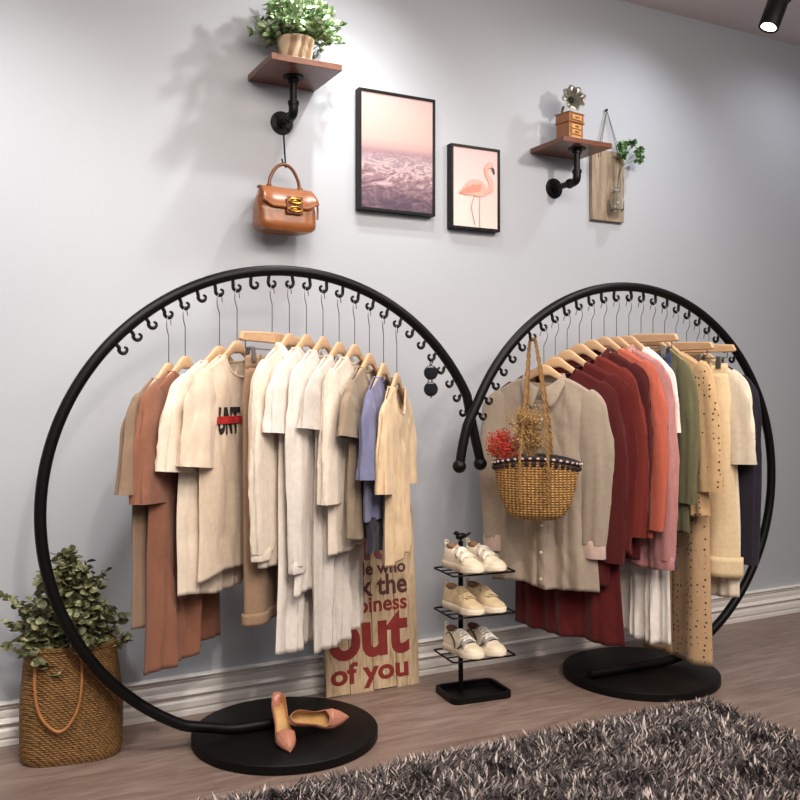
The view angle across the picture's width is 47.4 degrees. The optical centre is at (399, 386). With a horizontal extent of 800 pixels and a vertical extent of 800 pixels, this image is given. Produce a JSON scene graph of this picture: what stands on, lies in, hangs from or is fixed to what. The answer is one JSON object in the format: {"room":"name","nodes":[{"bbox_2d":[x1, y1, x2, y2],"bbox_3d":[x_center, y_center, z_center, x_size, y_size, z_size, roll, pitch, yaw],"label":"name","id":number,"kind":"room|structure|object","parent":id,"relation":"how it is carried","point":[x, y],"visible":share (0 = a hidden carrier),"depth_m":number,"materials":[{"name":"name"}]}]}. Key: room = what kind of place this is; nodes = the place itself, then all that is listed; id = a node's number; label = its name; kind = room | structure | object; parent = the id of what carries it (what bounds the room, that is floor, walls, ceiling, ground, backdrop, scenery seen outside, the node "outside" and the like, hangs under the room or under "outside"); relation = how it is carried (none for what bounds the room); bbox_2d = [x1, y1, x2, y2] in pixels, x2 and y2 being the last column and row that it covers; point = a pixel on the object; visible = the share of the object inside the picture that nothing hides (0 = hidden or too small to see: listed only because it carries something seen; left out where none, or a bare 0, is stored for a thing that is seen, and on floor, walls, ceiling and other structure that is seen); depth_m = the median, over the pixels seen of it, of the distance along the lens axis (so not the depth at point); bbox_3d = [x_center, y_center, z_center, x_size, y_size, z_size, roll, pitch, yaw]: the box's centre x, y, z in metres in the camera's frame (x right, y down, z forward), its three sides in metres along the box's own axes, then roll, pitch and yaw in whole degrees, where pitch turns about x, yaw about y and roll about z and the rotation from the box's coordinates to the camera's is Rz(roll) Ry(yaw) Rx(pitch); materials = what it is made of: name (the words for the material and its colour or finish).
{"room":"clothing store","nodes":[
{"label":"clothing store","id":0,"kind":"room"},
{"bbox_2d":[0,0,799,700],"bbox_3d":[0.677,-0.290,3.864,7.600,2.780,0.100,0,0,-28],"label":"wall","id":1,"kind":"structure","parent":0,"point":[137,143],"depth_m":3.38,"materials":[{"name":"paint"}]},
{"bbox_2d":[248,52,341,134],"bbox_3d":[-0.363,-0.990,3.122,0.250,0.194,0.244,0,0,-28],"label":"wall shelf","id":2,"kind":"object","parent":1,"relation":"attached to","point":[293,72],"visible":1,"depth_m":3.11,"materials":[{"name":"brown wood"}]},
{"bbox_2d":[281,123,286,167],"bbox_3d":[-0.403,-0.853,3.173,0.019,0.189,0.077,0,0,-5],"label":"hook","id":3,"kind":"object","parent":2,"relation":"hanging from","point":[282,123],"visible":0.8,"depth_m":3.19,"materials":[{"name":"metal"}]},
{"bbox_2d":[252,163,318,235],"bbox_3d":[-0.396,-0.653,3.139,0.231,0.242,0.122,0,0,-32],"label":"handbag","id":4,"kind":"object","parent":3,"relation":"hanging from","point":[276,210],"visible":1,"depth_m":3.10,"materials":[{"name":"leather"}]},
{"bbox_2d":[247,0,347,58],"bbox_3d":[-0.342,-1.222,3.110,0.351,0.270,0.299,0,0,-28],"label":"potted plant","id":5,"kind":"object","parent":2,"relation":"on","point":[296,26],"visible":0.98,"depth_m":3.06,"materials":[{"name":"green plant"}]},
{"bbox_2d":[355,87,434,217],"bbox_3d":[-0.015,-0.875,3.423,0.322,0.446,0.034,0,0,-28],"label":"framed picture","id":6,"kind":"object","parent":1,"relation":"attached to","point":[395,132],"visible":1,"depth_m":3.40},
{"bbox_2d":[0,584,799,746],"bbox_3d":[0.708,1.034,3.807,7.600,0.132,0.030,0,0,-28],"label":"baseboard","id":7,"kind":"structure","parent":1,"relation":"attached to","point":[212,690],"depth_m":3.23,"materials":[{"name":"white paint"}]},
{"bbox_2d":[447,143,499,232],"bbox_3d":[0.291,-0.779,3.584,0.226,0.327,0.034,0,0,-28],"label":"framed picture","id":8,"kind":"object","parent":1,"relation":"attached to","point":[473,172],"visible":1,"depth_m":3.57},
{"bbox_2d":[530,136,611,198],"bbox_3d":[0.691,-0.879,3.690,0.242,0.193,0.221,0,0,-28],"label":"wall shelf","id":9,"kind":"object","parent":1,"relation":"attached to","point":[566,147],"visible":1,"depth_m":3.65,"materials":[{"name":"brown wood"}]},
{"bbox_2d":[555,85,585,138],"bbox_3d":[0.692,-1.096,3.689,0.122,0.240,0.099,0,0,-38],"label":"ornament","id":10,"kind":"object","parent":9,"relation":"on","point":[569,123],"visible":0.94,"depth_m":3.66,"materials":[{"name":"brown wood"}]},
{"bbox_2d":[589,109,623,222],"bbox_3d":[0.886,-0.951,3.903,0.176,0.482,0.025,0,0,-28],"label":"board","id":11,"kind":"object","parent":1,"relation":"attached to","point":[604,167],"visible":0.75,"depth_m":3.89,"materials":[{"name":"wood"}]},
{"bbox_2d":[609,185,623,212],"bbox_3d":[0.921,-0.800,3.870,0.062,0.110,0.062,0,0,17],"label":"glass bottle","id":12,"kind":"object","parent":11,"relation":"attached to","point":[616,202],"visible":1,"depth_m":3.85,"materials":[{"name":"clear glass"}]},
{"bbox_2d":[616,139,644,184],"bbox_3d":[0.988,-0.909,3.892,0.143,0.303,0.063,0,0,-23],"label":"sprig","id":13,"kind":"object","parent":12,"relation":"in","point":[637,153],"visible":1,"depth_m":3.88,"materials":[{"name":"green plant"}]},
{"bbox_2d":[0,612,799,799],"bbox_3d":[1.819,1.150,1.697,7.600,0.100,5.000,0,0,-28],"label":"floor","id":14,"kind":"structure","parent":0,"point":[757,661],"depth_m":3.04,"materials":[{"name":"laminate"}]},
{"bbox_2d":[19,632,122,767],"bbox_3d":[-0.983,0.930,2.732,0.300,0.346,0.225,0,0,-20],"label":"woven basket","id":15,"kind":"object","parent":14,"relation":"on","point":[71,717],"visible":0.8,"depth_m":2.64,"materials":[{"name":"brown wicker"}]},
{"bbox_2d":[0,545,132,675],"bbox_3d":[-1.018,0.686,2.727,0.413,0.429,0.286,0,0,-22],"label":"potted plant","id":16,"kind":"object","parent":15,"relation":"in","point":[39,627],"visible":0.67,"depth_m":2.70,"materials":[{"name":"green plant"}]},
{"bbox_2d":[34,265,486,774],"bbox_3d":[-0.357,0.359,2.866,1.474,1.483,0.580,0,0,-28],"label":"rack","id":17,"kind":"object","parent":14,"relation":"on","point":[240,737],"visible":0.98,"depth_m":2.72,"materials":[{"name":"black metal"}]},
{"bbox_2d":[148,315,179,386],"bbox_3d":[-0.690,-0.082,2.718,0.013,0.267,0.304,0,0,14],"label":"clothes hanger","id":18,"kind":"object","parent":17,"relation":"hanging from","point":[168,366],"visible":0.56,"depth_m":2.70,"materials":[{"name":"wood"}]},
{"bbox_2d":[114,378,158,629],"bbox_3d":[-0.689,0.323,2.728,0.079,0.700,0.604,0,0,14],"label":"dress","id":19,"kind":"object","parent":18,"relation":"hanging from","point":[124,485],"visible":0.12,"depth_m":2.52,"materials":[{"name":"beige fabric"}]},
{"bbox_2d":[166,306,193,376],"bbox_3d":[-0.646,-0.107,2.739,0.013,0.274,0.304,0,0,16],"label":"clothes hanger","id":20,"kind":"object","parent":17,"relation":"hanging from","point":[184,362],"visible":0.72,"depth_m":2.73,"materials":[{"name":"wood"}]},
{"bbox_2d":[129,370,220,675],"bbox_3d":[-0.641,0.380,2.748,0.093,0.858,0.587,0,0,16],"label":"dress","id":21,"kind":"object","parent":20,"relation":"hanging from","point":[176,626],"visible":0.41,"depth_m":2.58,"materials":[{"name":"orange fabric"}]},
{"bbox_2d":[200,293,233,363],"bbox_3d":[-0.551,-0.145,2.785,0.013,0.287,0.304,0,0,24],"label":"clothes hanger","id":22,"kind":"object","parent":17,"relation":"hanging from","point":[217,350],"visible":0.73,"depth_m":2.77,"materials":[{"name":"wood"}]},
{"bbox_2d":[155,360,243,595],"bbox_3d":[-0.552,0.269,2.788,0.076,0.700,0.605,0,0,24],"label":"t-shirt","id":23,"kind":"object","parent":22,"relation":"hanging from","point":[171,418],"visible":0.21,"depth_m":2.61,"materials":[{"name":"beige fabric"}]},
{"bbox_2d":[219,288,245,358],"bbox_3d":[-0.502,-0.162,2.809,0.013,0.286,0.304,0,0,22],"label":"clothes hanger","id":24,"kind":"object","parent":17,"relation":"hanging from","point":[237,347],"visible":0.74,"depth_m":2.80,"materials":[{"name":"wood"}]},
{"bbox_2d":[176,354,244,583],"bbox_3d":[-0.499,0.233,2.814,0.068,0.661,0.612,0,0,21],"label":"t-shirt","id":25,"kind":"object","parent":24,"relation":"hanging from","point":[211,438],"visible":0.56,"depth_m":2.68,"materials":[{"name":"beige fabric"}]},
{"bbox_2d":[238,284,300,361],"bbox_3d":[-0.401,-0.199,2.857,0.031,0.248,0.397,0,0,20],"label":"hanger","id":26,"kind":"object","parent":17,"relation":"hanging from","point":[254,336],"visible":0.62,"depth_m":2.77,"materials":[{"name":"wood"}]},
{"bbox_2d":[242,355,277,626],"bbox_3d":[-0.402,0.307,2.858,0.086,0.811,0.355,0,0,23],"label":"trousers","id":27,"kind":"object","parent":26,"relation":"hanging from","point":[260,585],"visible":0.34,"depth_m":2.71,"materials":[{"name":"beige fabric"}]},
{"bbox_2d":[271,691,295,751],"bbox_3d":[-0.354,1.012,2.758,0.061,0.115,0.201,0,0,-19],"label":"shoe","id":28,"kind":"object","parent":17,"relation":"on","point":[285,738],"visible":1,"depth_m":2.78,"materials":[{"name":"leather"}]},
{"bbox_2d":[273,284,297,352],"bbox_3d":[-0.350,-0.185,2.882,0.013,0.279,0.304,0,0,19],"label":"clothes hanger","id":29,"kind":"object","parent":17,"relation":"hanging from","point":[289,339],"visible":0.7,"depth_m":2.88,"materials":[{"name":"wood"}]},
{"bbox_2d":[248,342,306,568],"bbox_3d":[-0.345,0.201,2.883,0.090,0.679,0.548,0,0,19],"label":"shirt","id":30,"kind":"object","parent":29,"relation":"hanging from","point":[262,447],"visible":0.28,"depth_m":2.66,"materials":[{"name":"white fabric"}]},
{"bbox_2d":[289,286,318,355],"bbox_3d":[-0.298,-0.183,2.907,0.013,0.277,0.304,0,0,19],"label":"clothes hanger","id":31,"kind":"object","parent":17,"relation":"hanging from","point":[306,340],"visible":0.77,"depth_m":2.90,"materials":[{"name":"wood"}]},
{"bbox_2d":[262,347,323,654],"bbox_3d":[-0.299,0.343,2.909,0.086,0.935,0.578,0,0,19],"label":"dress","id":32,"kind":"object","parent":31,"relation":"hanging from","point":[294,629],"visible":0.3,"depth_m":2.73,"materials":[{"name":"white fabric"}]},
{"bbox_2d":[289,708,348,729],"bbox_3d":[-0.244,1.015,2.790,0.206,0.094,0.110,0,0,-21],"label":"shoe","id":33,"kind":"object","parent":17,"relation":"on","point":[326,719],"visible":1,"depth_m":2.81,"materials":[{"name":"leather"}]},
{"bbox_2d":[306,290,334,360],"bbox_3d":[-0.248,-0.177,2.932,0.013,0.276,0.304,0,0,19],"label":"clothes hanger","id":34,"kind":"object","parent":17,"relation":"hanging from","point":[322,342],"visible":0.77,"depth_m":2.92,"materials":[{"name":"wood"}]},
{"bbox_2d":[285,349,339,597],"bbox_3d":[-0.247,0.262,2.933,0.074,0.760,0.534,0,0,17],"label":"blouse","id":35,"kind":"object","parent":34,"relation":"hanging from","point":[299,442],"visible":0.43,"depth_m":2.72,"materials":[{"name":"white fabric"}]},
{"bbox_2d":[323,294,350,362],"bbox_3d":[-0.198,-0.163,2.956,0.013,0.280,0.304,0,0,20],"label":"clothes hanger","id":36,"kind":"object","parent":17,"relation":"hanging from","point":[338,348],"visible":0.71,"depth_m":2.95,"materials":[{"name":"wood"}]},
{"bbox_2d":[297,355,363,653],"bbox_3d":[-0.197,0.358,2.955,0.093,0.920,0.581,0,0,22],"label":"dress","id":37,"kind":"object","parent":36,"relation":"hanging from","point":[337,580],"visible":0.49,"depth_m":2.83,"materials":[{"name":"white fabric"}]},
{"bbox_2d":[340,300,363,363],"bbox_3d":[-0.148,-0.151,2.979,0.013,0.269,0.304,0,0,20],"label":"clothes hanger","id":38,"kind":"object","parent":17,"relation":"hanging from","point":[354,350],"visible":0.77,"depth_m":2.97,"materials":[{"name":"wood"}]},
{"bbox_2d":[317,357,372,555],"bbox_3d":[-0.149,0.214,2.983,0.078,0.621,0.537,0,0,20],"label":"blouse","id":39,"kind":"object","parent":38,"relation":"hanging from","point":[332,461],"visible":0.38,"depth_m":2.79,"materials":[{"name":"white fabric"}]},
{"bbox_2d":[355,307,377,376],"bbox_3d":[-0.101,-0.127,3.002,0.013,0.277,0.304,0,0,17],"label":"clothes hanger","id":40,"kind":"object","parent":17,"relation":"hanging from","point":[369,359],"visible":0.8,"depth_m":3.00,"materials":[{"name":"wood"}]},
{"bbox_2d":[336,366,384,539],"bbox_3d":[-0.102,0.208,3.004,0.075,0.551,0.604,0,0,17],"label":"t-shirt","id":41,"kind":"object","parent":40,"relation":"hanging from","point":[351,405],"visible":0.5,"depth_m":2.83,"materials":[{"name":"beige fabric"}]},
{"bbox_2d":[371,315,391,388],"bbox_3d":[-0.055,-0.098,3.025,0.013,0.284,0.304,0,0,14],"label":"clothes hanger","id":42,"kind":"object","parent":17,"relation":"hanging from","point":[383,370],"visible":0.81,"depth_m":3.02,"materials":[{"name":"wood"}]},
{"bbox_2d":[355,376,397,554],"bbox_3d":[-0.053,0.244,3.025,0.079,0.560,0.537,0,0,14],"label":"t-shirt","id":43,"kind":"object","parent":42,"relation":"hanging from","point":[374,398],"visible":0.45,"depth_m":2.84,"materials":[{"name":"fabric"}]},
{"bbox_2d":[387,324,403,403],"bbox_3d":[-0.011,-0.067,3.046,0.013,0.286,0.304,0,0,12],"label":"clothes hanger","id":44,"kind":"object","parent":17,"relation":"hanging from","point":[396,380],"visible":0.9,"depth_m":3.04,"materials":[{"name":"wood"}]},
{"bbox_2d":[374,386,416,567],"bbox_3d":[-0.012,0.287,3.048,0.077,0.578,0.530,0,0,12],"label":"t-shirt","id":45,"kind":"object","parent":44,"relation":"hanging from","point":[396,442],"visible":0.98,"depth_m":2.95,"materials":[{"name":"fabric"}]},
{"bbox_2d":[424,360,437,397],"bbox_3d":[0.102,-0.030,3.102,0.050,0.136,0.034,0,0,-13],"label":"sunglasses","id":46,"kind":"object","parent":17,"relation":"hanging from","point":[430,372],"visible":1,"depth_m":3.09,"materials":[{"name":"black"}]},
{"bbox_2d":[324,508,418,697],"bbox_3d":[-0.110,0.778,3.331,0.370,0.647,0.074,0,0,-26],"label":"wooden sign","id":47,"kind":"object","parent":14,"relation":"on","point":[383,653],"visible":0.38,"depth_m":3.33,"materials":[{"name":"brown wood"}]},
{"bbox_2d":[434,531,515,704],"bbox_3d":[0.264,0.808,3.259,0.251,0.583,0.186,0,0,-22],"label":"stand","id":48,"kind":"object","parent":14,"relation":"on","point":[460,692],"visible":0.78,"depth_m":3.26,"materials":[{"name":"black metal"}]},
{"bbox_2d":[442,621,484,659],"bbox_3d":[0.223,0.896,3.222,0.078,0.096,0.206,0,0,-33],"label":"sneaker","id":49,"kind":"object","parent":48,"relation":"on","point":[456,641],"visible":1,"depth_m":3.20,"materials":[{"name":"beige rubber"}]},
{"bbox_2d":[442,579,484,615],"bbox_3d":[0.223,0.746,3.222,0.078,0.096,0.206,0,0,-33],"label":"sneaker","id":50,"kind":"object","parent":48,"relation":"on","point":[456,598],"visible":1,"depth_m":3.20,"materials":[{"name":"beige rubber"}]},
{"bbox_2d":[442,539,484,573],"bbox_3d":[0.223,0.601,3.222,0.078,0.096,0.206,0,0,-33],"label":"sneaker","id":51,"kind":"object","parent":48,"relation":"on","point":[457,558],"visible":1,"depth_m":3.20,"materials":[{"name":"beige rubber"}]},
{"bbox_2d":[436,678,510,704],"bbox_3d":[0.262,1.089,3.264,0.236,0.022,0.176,0,0,-22],"label":"tray","id":52,"kind":"object","parent":48,"relation":"on","point":[479,690],"depth_m":3.27,"materials":[{"name":"black metal"}]},
{"bbox_2d":[434,566,515,577],"bbox_3d":[0.265,0.652,3.254,0.251,0.007,0.177,0,0,-22],"label":"wire shelf","id":53,"kind":"object","parent":48,"relation":"attached to","point":[512,571],"depth_m":3.19,"materials":[{"name":"black metal"}]},
{"bbox_2d":[434,606,515,619],"bbox_3d":[0.265,0.797,3.254,0.251,0.007,0.177,0,0,-22],"label":"wire shelf","id":54,"kind":"object","parent":48,"relation":"attached to","point":[513,611],"depth_m":3.19,"materials":[{"name":"black metal"}]},
{"bbox_2d":[434,648,515,663],"bbox_3d":[0.265,0.948,3.254,0.251,0.007,0.177,0,0,-22],"label":"wire shelf","id":55,"kind":"object","parent":48,"relation":"attached to","point":[441,654],"depth_m":3.19,"materials":[{"name":"black metal"}]},
{"bbox_2d":[466,619,506,656],"bbox_3d":[0.303,0.896,3.254,0.078,0.096,0.206,0,0,-33],"label":"sneaker","id":56,"kind":"object","parent":48,"relation":"on","point":[492,647],"visible":0.91,"depth_m":3.22,"materials":[{"name":"beige rubber"}]},
{"bbox_2d":[466,577,506,613],"bbox_3d":[0.303,0.746,3.254,0.078,0.096,0.206,0,0,-33],"label":"sneaker","id":57,"kind":"object","parent":48,"relation":"on","point":[484,595],"visible":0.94,"depth_m":3.22,"materials":[{"name":"beige rubber"}]},
{"bbox_2d":[466,538,506,571],"bbox_3d":[0.303,0.601,3.254,0.078,0.096,0.206,0,0,-33],"label":"sneaker","id":58,"kind":"object","parent":48,"relation":"on","point":[490,560],"visible":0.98,"depth_m":3.21,"materials":[{"name":"beige rubber"}]},
{"bbox_2d":[198,694,799,799],"bbox_3d":[0.429,1.072,2.049,2.183,0.055,1.436,0,0,-27],"label":"shaggy rug","id":59,"kind":"object","parent":14,"relation":"on","point":[705,750],"visible":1,"depth_m":2.56,"materials":[{"name":"grey carpet"}]},
{"bbox_2d":[452,282,775,701],"bbox_3d":[0.853,0.354,3.434,1.507,1.492,0.580,0,0,-28],"label":"rack","id":60,"kind":"object","parent":14,"relation":"on","point":[630,673],"visible":0.94,"depth_m":3.39,"materials":[{"name":"black metal"}]},
{"bbox_2d":[490,337,582,519],"bbox_3d":[0.467,0.139,3.123,0.288,0.629,0.205,0,0,42],"label":"bag","id":61,"kind":"object","parent":60,"relation":"hanging from","point":[542,486],"visible":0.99,"depth_m":3.07,"materials":[{"name":"wicker"}]},
{"bbox_2d":[485,427,518,458],"bbox_3d":[0.354,0.229,3.129,0.130,0.182,0.101,0,0,14],"label":"dried flowers","id":62,"kind":"object","parent":61,"relation":"in","point":[500,446],"visible":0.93,"depth_m":3.12,"materials":[{"name":"red plant"}]},
{"bbox_2d":[500,404,552,455],"bbox_3d":[0.432,0.194,3.114,0.166,0.272,0.120,0,0,22],"label":"dried grass","id":63,"kind":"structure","parent":61,"relation":"in","point":[532,440],"depth_m":3.10,"materials":[{"name":"beige plant"}]},
{"bbox_2d":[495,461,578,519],"bbox_3d":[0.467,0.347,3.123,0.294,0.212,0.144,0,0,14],"label":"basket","id":64,"kind":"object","parent":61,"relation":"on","point":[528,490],"depth_m":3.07,"materials":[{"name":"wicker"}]},
{"bbox_2d":[521,328,561,379],"bbox_3d":[0.514,-0.084,3.253,0.304,0.256,0.013,0,0,26],"label":"clothes hanger","id":65,"kind":"object","parent":60,"relation":"hanging from","point":[547,370],"visible":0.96,"depth_m":3.25,"materials":[{"name":"wood"}]},
{"bbox_2d":[479,373,614,591],"bbox_3d":[0.516,0.334,3.248,0.502,0.765,0.090,0,0,26],"label":"shirt","id":66,"kind":"object","parent":65,"relation":"hanging from","point":[562,553],"visible":0.62,"depth_m":3.20,"materials":[{"name":"beige fabric"}]},
{"bbox_2d":[542,319,574,373],"bbox_3d":[0.558,-0.114,3.275,0.304,0.258,0.013,0,0,32],"label":"clothes hanger","id":67,"kind":"object","parent":60,"relation":"hanging from","point":[555,362],"visible":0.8,"depth_m":3.27,"materials":[{"name":"wood"}]},
{"bbox_2d":[500,369,627,586],"bbox_3d":[0.556,0.316,3.277,0.549,0.762,0.080,0,0,32],"label":"cardigan","id":68,"kind":"object","parent":67,"relation":"hanging from","point":[618,520],"visible":0.19,"depth_m":3.13,"materials":[{"name":"red fabric"}]},
{"bbox_2d":[556,313,585,366],"bbox_3d":[0.605,-0.140,3.297,0.304,0.259,0.013,0,0,37],"label":"clothes hanger","id":69,"kind":"object","parent":60,"relation":"hanging from","point":[566,355],"visible":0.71,"depth_m":3.29,"materials":[{"name":"wood"}]},
{"bbox_2d":[515,362,637,646],"bbox_3d":[0.605,0.407,3.295,0.542,0.994,0.089,0,0,37],"label":"dress","id":70,"kind":"object","parent":69,"relation":"hanging from","point":[597,617],"visible":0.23,"depth_m":3.21,"materials":[{"name":"red fabric"}]},
{"bbox_2d":[564,307,597,360],"bbox_3d":[0.653,-0.163,3.321,0.304,0.258,0.013,0,0,42],"label":"clothes hanger","id":71,"kind":"object","parent":60,"relation":"hanging from","point":[579,349],"visible":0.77,"depth_m":3.31,"materials":[{"name":"wood"}]},
{"bbox_2d":[565,356,648,554],"bbox_3d":[0.652,0.237,3.324,0.560,0.701,0.076,0,0,42],"label":"jumper","id":72,"kind":"object","parent":71,"relation":"hanging from","point":[639,523],"visible":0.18,"depth_m":3.14,"materials":[{"name":"red fabric"}]},
{"bbox_2d":[577,303,605,355],"bbox_3d":[0.704,-0.180,3.345,0.013,0.260,0.304,0,0,-44],"label":"clothes hanger","id":73,"kind":"object","parent":60,"relation":"hanging from","point":[591,344],"visible":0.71,"depth_m":3.33,"materials":[{"name":"wood"}]},
{"bbox_2d":[572,348,653,559],"bbox_3d":[0.698,0.235,3.345,0.090,0.756,0.519,0,0,-44],"label":"jacket","id":74,"kind":"object","parent":73,"relation":"hanging from","point":[642,379],"visible":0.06,"depth_m":3.18,"materials":[{"name":"red fabric"}]},
{"bbox_2d":[596,300,620,352],"bbox_3d":[0.755,-0.193,3.370,0.013,0.259,0.304,0,0,-40],"label":"clothes hanger","id":75,"kind":"object","parent":60,"relation":"hanging from","point":[604,341],"visible":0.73,"depth_m":3.35,"materials":[{"name":"wood"}]},
{"bbox_2d":[615,348,668,538],"bbox_3d":[0.751,0.196,3.370,0.090,0.676,0.556,0,0,-37],"label":"shirt","id":76,"kind":"object","parent":75,"relation":"hanging from","point":[659,411],"visible":0.06,"depth_m":3.17,"materials":[{"name":"pink fabric"}]},
{"bbox_2d":[605,298,633,348],"bbox_3d":[0.807,-0.197,3.395,0.013,0.266,0.304,0,0,-37],"label":"clothes hanger","id":77,"kind":"object","parent":60,"relation":"hanging from","point":[619,341],"visible":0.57,"depth_m":3.38,"materials":[{"name":"wood"}]},
{"bbox_2d":[610,344,679,570],"bbox_3d":[0.801,0.251,3.396,0.090,0.815,0.559,0,0,-35],"label":"blouse","id":78,"kind":"object","parent":77,"relation":"hanging from","point":[659,552],"visible":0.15,"depth_m":3.19,"materials":[{"name":"pink fabric"}]},
{"bbox_2d":[623,298,644,350],"bbox_3d":[0.859,-0.201,3.420,0.013,0.264,0.304,0,0,-34],"label":"clothes hanger","id":79,"kind":"object","parent":60,"relation":"hanging from","point":[630,340],"visible":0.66,"depth_m":3.40,"materials":[{"name":"wood"}]},
{"bbox_2d":[619,347,680,644],"bbox_3d":[0.860,0.392,3.418,0.092,1.081,0.494,0,0,-35],"label":"dress","id":80,"kind":"object","parent":79,"relation":"hanging from","point":[645,592],"visible":0.12,"depth_m":3.32,"materials":[{"name":"white fabric"}]},
{"bbox_2d":[610,299,678,358],"bbox_3d":[0.912,-0.218,3.446,0.031,0.228,0.357,0,0,-32],"label":"hanger","id":81,"kind":"object","parent":60,"relation":"hanging from","point":[642,338],"visible":0.66,"depth_m":3.37,"materials":[{"name":"wood"}]},
{"bbox_2d":[657,353,676,569],"bbox_3d":[0.912,0.268,3.445,0.071,0.790,0.333,0,0,-32],"label":"jeans","id":82,"kind":"object","parent":81,"relation":"hanging from","point":[668,359],"visible":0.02,"depth_m":3.32,"materials":[{"name":"fabric"}]},
{"bbox_2d":[638,302,681,358],"bbox_3d":[0.964,-0.198,3.471,0.013,0.255,0.304,0,0,-31],"label":"clothes hanger","id":83,"kind":"object","parent":60,"relation":"hanging from","point":[659,344],"visible":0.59,"depth_m":3.46,"materials":[{"name":"wood"}]},
{"bbox_2d":[656,348,699,533],"bbox_3d":[0.968,0.202,3.471,0.073,0.704,0.436,0,0,-32],"label":"shirt","id":84,"kind":"object","parent":83,"relation":"hanging from","point":[689,437],"visible":0.18,"depth_m":3.31,"materials":[{"name":"green fabric"}]},
{"bbox_2d":[653,305,682,353],"bbox_3d":[1.015,-0.184,3.496,0.013,0.260,0.304,0,0,-32],"label":"clothes hanger","id":85,"kind":"object","parent":60,"relation":"hanging from","point":[666,343],"visible":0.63,"depth_m":3.49,"materials":[{"name":"wood"}]},
{"bbox_2d":[678,352,723,516],"bbox_3d":[1.017,0.180,3.493,0.074,0.625,0.557,0,0,-32],"label":"blouse","id":86,"kind":"object","parent":85,"relation":"hanging from","point":[710,478],"visible":0.18,"depth_m":3.30,"materials":[{"name":"fabric"}]},
{"bbox_2d":[649,310,714,361],"bbox_3d":[1.066,-0.187,3.520,0.031,0.220,0.367,0,0,-30],"label":"hanger","id":87,"kind":"object","parent":60,"relation":"hanging from","point":[681,346],"visible":0.48,"depth_m":3.43,"materials":[{"name":"wood"}]},
{"bbox_2d":[643,361,712,666],"bbox_3d":[1.065,0.468,3.519,0.083,1.135,0.343,0,0,-30],"label":"dress","id":88,"kind":"object","parent":87,"relation":"hanging from","point":[690,584],"visible":0.3,"depth_m":3.40,"materials":[{"name":"beige fabric"}]},
{"bbox_2d":[688,323,712,362],"bbox_3d":[1.162,-0.139,3.566,0.013,0.224,0.304,0,0,-30],"label":"clothes hanger","id":89,"kind":"object","parent":60,"relation":"hanging from","point":[707,356],"visible":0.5,"depth_m":3.56,"materials":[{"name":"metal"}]},
{"bbox_2d":[710,359,756,596],"bbox_3d":[1.162,0.344,3.567,0.074,0.901,0.586,0,0,-31],"label":"t-shirt","id":90,"kind":"object","parent":89,"relation":"hanging from","point":[742,424],"visible":0.15,"depth_m":3.38,"materials":[{"name":"beige fabric"}]},
{"bbox_2d":[680,316,735,368],"bbox_3d":[1.115,-0.173,3.544,0.031,0.207,0.407,0,0,-42],"label":"hanger","id":91,"kind":"object","parent":60,"relation":"hanging from","point":[727,348],"visible":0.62,"depth_m":3.44,"materials":[{"name":"wood"}]},
{"bbox_2d":[708,363,743,577],"bbox_3d":[1.116,0.308,3.545,0.092,0.801,0.458,0,0,-40],"label":"trousers","id":92,"kind":"object","parent":91,"relation":"hanging from","point":[726,561],"visible":0.17,"depth_m":3.40,"materials":[{"name":"beige fabric"}]},
{"bbox_2d":[703,331,713,359],"bbox_3d":[1.207,-0.116,3.588,0.013,0.211,0.304,0,0,-30],"label":"clothes hanger","id":93,"kind":"object","parent":60,"relation":"hanging from","point":[709,354],"visible":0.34,"depth_m":3.57,"materials":[{"name":"wood"}]},
{"bbox_2d":[728,366,761,565],"bbox_3d":[1.208,0.288,3.591,0.074,0.755,0.524,0,0,-31],"label":"jacket","id":94,"kind":"object","parent":93,"relation":"hanging from","point":[749,476],"visible":0.09,"depth_m":3.38,"materials":[{"name":"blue fabric"}]},
{"bbox_2d":[622,0,799,45],"bbox_3d":[1.819,-1.730,1.697,7.600,0.100,5.000,0,0,-28],"label":"ceiling","id":95,"kind":"structure","parent":0,"point":[741,15],"depth_m":4.09,"materials":[{"name":"paint"}]},
{"bbox_2d":[758,0,790,33],"bbox_3d":[1.240,-1.414,2.960,0.164,0.530,0.065,0,0,-19],"label":"spot lamp","id":96,"kind":"object","parent":95,"relation":"hanging from","point":[774,11],"visible":1,"depth_m":2.92,"materials":[{"name":"black metal"}]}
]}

